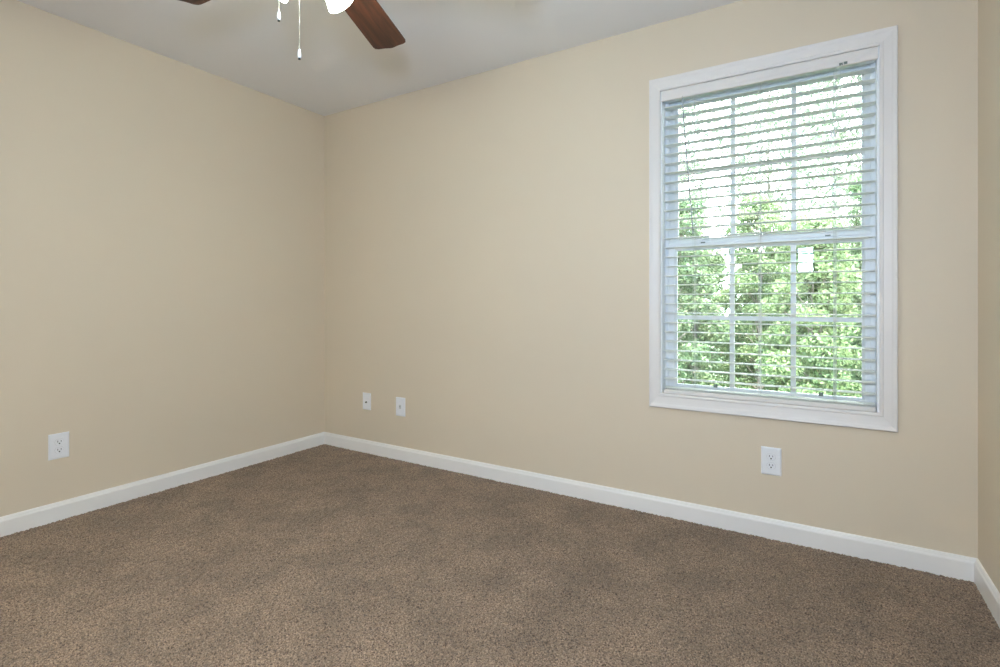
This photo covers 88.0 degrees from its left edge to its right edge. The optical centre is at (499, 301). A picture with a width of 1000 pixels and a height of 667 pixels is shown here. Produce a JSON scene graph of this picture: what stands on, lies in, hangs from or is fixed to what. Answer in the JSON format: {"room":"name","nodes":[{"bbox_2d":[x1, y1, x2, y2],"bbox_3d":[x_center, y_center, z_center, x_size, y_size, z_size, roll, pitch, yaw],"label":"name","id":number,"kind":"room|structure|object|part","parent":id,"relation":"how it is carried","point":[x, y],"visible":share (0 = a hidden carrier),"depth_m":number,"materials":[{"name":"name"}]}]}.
{"room":"empty bedroom","nodes":[
{"label":"empty bedroom","id":0,"kind":"room"},
{"bbox_2d":[0,0,323,516],"bbox_3d":[-2.264,-0.066,2.444,0.140,2.640,3.700,0,0,32],"label":"wall","id":1,"kind":"structure","parent":0,"point":[162,217],"depth_m":2.81,"materials":[{"name":"beige paint"}]},
{"bbox_2d":[48,431,68,460],"bbox_3d":[-2.136,0.697,2.510,0.009,0.123,0.081,0,0,32],"label":"electrical outlet","id":2,"kind":"object","parent":1,"relation":"attached to","point":[58,444],"visible":1,"depth_m":2.50,"materials":[{"name":"white plastic"}]},
{"bbox_2d":[55,447,63,452],"bbox_3d":[-2.134,0.717,2.508,0.003,0.028,0.034,0,0,32],"label":"receptacle","id":3,"kind":"object","parent":2,"relation":"attached to","point":[57,449],"depth_m":2.51,"materials":[{"name":"white plastic"}]},
{"bbox_2d":[55,439,63,444],"bbox_3d":[-2.134,0.678,2.508,0.003,0.028,0.034,0,0,32],"label":"receptacle","id":4,"kind":"object","parent":2,"relation":"attached to","point":[57,441],"depth_m":2.51,"materials":[{"name":"white plastic"}]},
{"bbox_2d":[0,432,323,536],"bbox_3d":[-2.198,1.016,2.404,0.014,0.096,3.420,0,0,32],"label":"baseboard","id":5,"kind":"structure","parent":1,"relation":"attached to","point":[10,524],"depth_m":2.81,"materials":[{"name":"white paint"}]},
{"bbox_2d":[17,0,741,115],"bbox_3d":[-0.647,-1.486,1.452,3.933,0.200,3.700,0,0,32],"label":"ceiling","id":6,"kind":"structure","parent":0,"point":[242,42],"depth_m":2.66,"materials":[{"name":"paint"}]},
{"bbox_2d":[179,0,405,59],"bbox_3d":[-0.602,-1.048,1.550,1.240,0.674,1.265,0,0,32],"label":"ceiling fan","id":7,"kind":"object","parent":6,"relation":"hanging from","point":[370,18],"visible":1,"depth_m":1.96,"materials":[{"name":"brown wood"}]},
{"bbox_3d":[-0.924,-1.078,1.725,0.510,0.006,0.141,0,8,27],"label":"blade","id":8,"kind":"part","parent":7,"relation":"part of","materials":[{"name":"brown wood"}]},
{"bbox_3d":[-0.588,-0.886,1.520,0.002,0.292,0.003,0,0,32],"label":"pull chain","id":9,"kind":"part","parent":7,"relation":"part of","materials":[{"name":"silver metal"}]},
{"bbox_3d":[-0.528,-0.970,1.641,0.091,0.100,0.107,0,0,32],"label":"lamp shade","id":10,"kind":"part","parent":7,"relation":"part of","materials":[{"name":"white glass"}]},
{"bbox_3d":[-0.497,-1.078,1.940,0.141,0.006,0.510,-8,-1,9],"label":"blade","id":11,"kind":"part","parent":7,"relation":"part of","materials":[{"name":"brown wood"}]},
{"bbox_2d":[0,444,999,666],"bbox_3d":[-0.647,1.056,1.452,3.653,0.009,3.420,0,0,32],"label":"floor","id":12,"kind":"structure","parent":0,"point":[324,555],"depth_m":1.93,"materials":[{"name":"brown carpet"}]},
{"bbox_2d":[324,0,977,557],"bbox_3d":[0.284,-0.066,2.970,3.653,2.640,0.140,0,0,32],"label":"wall","id":13,"kind":"structure","parent":0,"point":[486,234],"depth_m":2.75,"materials":[{"name":"beige paint"}]},
{"bbox_2d":[363,392,370,409],"bbox_3d":[-0.937,0.696,3.628,0.078,0.118,0.014,0,0,32],"label":"cable jack","id":14,"kind":"object","parent":13,"relation":"attached to","point":[366,396],"visible":1,"depth_m":3.62,"materials":[{"name":"white plastic"}]},
{"bbox_2d":[396,397,404,416],"bbox_3d":[-0.667,0.701,3.465,0.082,0.125,0.009,0,0,32],"label":"phone jack","id":15,"kind":"object","parent":13,"relation":"attached to","point":[400,402],"visible":1,"depth_m":3.46,"materials":[{"name":"white plastic"}]},
{"bbox_2d":[324,432,977,581],"bbox_3d":[0.243,1.016,2.904,3.653,0.096,0.014,0,0,32],"label":"baseboard","id":16,"kind":"structure","parent":13,"relation":"attached to","point":[946,564],"depth_m":2.46,"materials":[{"name":"white paint"}]},
{"bbox_2d":[761,446,780,475],"bbox_3d":[1.211,0.711,2.314,0.081,0.123,0.009,0,0,32],"label":"electrical outlet","id":17,"kind":"object","parent":13,"relation":"attached to","point":[770,456],"visible":1,"depth_m":2.31,"materials":[{"name":"white plastic"}]},
{"bbox_2d":[767,462,775,468],"bbox_3d":[1.210,0.731,2.312,0.036,0.029,0.001,0,0,32],"label":"receptacle","id":18,"kind":"object","parent":17,"relation":"attached to","point":[770,465],"depth_m":2.31,"materials":[{"name":"white plastic"}]},
{"bbox_2d":[767,453,775,460],"bbox_3d":[1.210,0.692,2.312,0.036,0.029,0.003,0,0,32],"label":"receptacle","id":19,"kind":"object","parent":17,"relation":"attached to","point":[770,456],"depth_m":2.31,"materials":[{"name":"white plastic"}]},
{"bbox_2d":[649,25,897,431],"bbox_3d":[1.210,-0.293,2.397,0.991,1.627,0.168,0,0,32],"label":"window","id":20,"kind":"structure","parent":13,"relation":"in","point":[885,164],"depth_m":2.31,"materials":[{"name":"white plastic"}]},
{"bbox_2d":[661,46,877,411],"bbox_3d":[1.181,-0.297,2.357,0.869,1.495,0.073,0,0,32],"label":"window blind","id":21,"kind":"object","parent":20,"relation":"attached to","point":[869,55],"visible":1,"depth_m":2.33,"materials":[{"name":"white plastic"}]},
{"bbox_3d":[1.187,0.441,2.364,0.853,0.019,0.050,0,0,32],"label":"rail","id":22,"kind":"part","parent":21,"relation":"part of","materials":[{"name":"white plastic"}]},
{"bbox_3d":[1.432,-0.288,2.214,0.009,1.428,0.055,0,0,32],"label":"ladder cord","id":23,"kind":"part","parent":21,"relation":"part of","materials":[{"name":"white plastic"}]},
{"bbox_3d":[1.408,-0.858,2.184,0.022,0.275,0.002,0,0,32],"label":"pull cord","id":24,"kind":"part","parent":21,"relation":"part of","materials":[{"name":"white fabric"}]},
{"bbox_3d":[1.420,-0.858,2.177,0.026,0.275,0.002,0,0,32],"label":"pull cord","id":25,"kind":"part","parent":21,"relation":"part of","materials":[{"name":"white fabric"}]},
{"bbox_3d":[1.217,0.074,2.416,0.850,0.743,0.029,0,0,32],"label":"sash","id":26,"kind":"part","parent":20,"relation":"part of","materials":[{"name":"white plastic"}]},
{"bbox_3d":[1.236,-0.657,2.447,0.856,0.752,0.029,0,0,32],"label":"sash","id":27,"kind":"part","parent":20,"relation":"part of","materials":[{"name":"white plastic"}]},
{"bbox_2d":[978,0,999,592],"bbox_3d":[0.970,-0.066,0.461,0.140,2.640,3.700,0,0,32],"label":"wall","id":28,"kind":"structure","parent":0,"point":[988,10],"depth_m":1.83,"materials":[{"name":"beige paint"}]},
{"bbox_2d":[974,559,999,627],"bbox_3d":[0.905,1.016,0.501,0.014,0.096,3.420,0,0,32],"label":"baseboard","id":29,"kind":"structure","parent":28,"relation":"attached to","point":[986,587],"depth_m":1.80,"materials":[{"name":"white paint"}]},
{"label":"outside","id":30,"kind":"structure","parent":0,"visible":0},
{"bbox_2d":[705,330,805,386],"bbox_3d":[14.410,1.954,29.504,60.000,0.200,59.850,0,0,32],"label":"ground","id":31,"kind":"structure","parent":30,"point":[750,330],"depth_m":13.44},
{"bbox_2d":[678,285,690,382],"bbox_3d":[2.258,0.174,7.575,1.140,3.434,1.072,0,0,32],"label":"tree","id":32,"kind":"object","parent":31,"relation":"on","point":[682,296],"visible":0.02,"depth_m":7.53,"materials":[{"name":"green plant"}]},
{"bbox_2d":[678,195,729,385],"bbox_3d":[1.939,0.317,5.792,1.083,3.103,1.126,0,0,35],"label":"tree","id":33,"kind":"object","parent":31,"relation":"on","point":[701,308],"visible":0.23,"depth_m":5.64,"materials":[{"name":"green plant"}]},
{"bbox_2d":[678,232,735,386],"bbox_3d":[3.620,0.339,9.364,1.483,3.241,1.370,0,0,32],"label":"tree","id":34,"kind":"object","parent":31,"relation":"on","point":[714,259],"visible":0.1,"depth_m":9.01,"materials":[{"name":"green plant"}]},
{"bbox_2d":[679,101,741,304],"bbox_3d":[4.506,-3.530,14.422,3.773,10.768,3.686,0,0,-7],"label":"tree","id":35,"kind":"object","parent":31,"relation":"on","point":[696,165],"visible":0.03,"depth_m":13.52,"materials":[{"name":"green plant"}]},
{"bbox_2d":[711,194,805,390],"bbox_3d":[3.476,0.192,7.020,1.154,3.327,1.156,0,0,32],"label":"tree","id":36,"kind":"object","parent":31,"relation":"on","point":[763,268],"visible":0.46,"depth_m":6.94,"materials":[{"name":"green plant"}]},
{"bbox_2d":[735,254,782,388],"bbox_3d":[5.229,0.473,10.308,1.329,2.983,1.357,0,0,32],"label":"tree","id":37,"kind":"object","parent":31,"relation":"on","point":[753,338],"visible":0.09,"depth_m":10.20,"materials":[{"name":"green plant"}]},
{"bbox_2d":[715,85,827,297],"bbox_3d":[9.304,-4.994,17.782,3.691,13.697,3.726,0,0,32],"label":"tree","id":38,"kind":"object","parent":31,"relation":"on","point":[782,154],"visible":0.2,"depth_m":17.48,"materials":[{"name":"green plant"}]},
{"bbox_2d":[752,213,861,397],"bbox_3d":[2.995,0.499,4.952,1.056,2.714,1.213,0,0,32],"label":"tree","id":39,"kind":"object","parent":31,"relation":"on","point":[825,223],"visible":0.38,"depth_m":4.82,"materials":[{"name":"green plant"}]},
{"bbox_2d":[765,277,860,382],"bbox_3d":[5.065,0.500,8.412,1.415,2.792,1.435,0,0,32],"label":"tree","id":40,"kind":"object","parent":31,"relation":"on","point":[798,306],"visible":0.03,"depth_m":8.15,"materials":[{"name":"green plant"}]},
{"bbox_2d":[778,75,861,276],"bbox_3d":[8.866,-3.384,12.616,3.792,10.478,3.791,0,0,32],"label":"tree","id":41,"kind":"object","parent":31,"relation":"on","point":[841,135],"visible":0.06,"depth_m":12.39,"materials":[{"name":"green plant"}]},
{"bbox_2d":[831,173,861,395],"bbox_3d":[4.497,0.132,6.173,1.035,3.446,1.053,0,0,-40],"label":"tree","id":42,"kind":"object","parent":31,"relation":"on","point":[857,188],"visible":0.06,"depth_m":6.21,"materials":[{"name":"green plant"}]},
{"bbox_2d":[847,251,861,375],"bbox_3d":[6.725,0.338,9.383,1.283,3.050,1.401,0,0,32],"label":"tree","id":43,"kind":"object","parent":31,"relation":"on","point":[859,255],"visible":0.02,"depth_m":9.30,"materials":[{"name":"green plant"}]}
]}

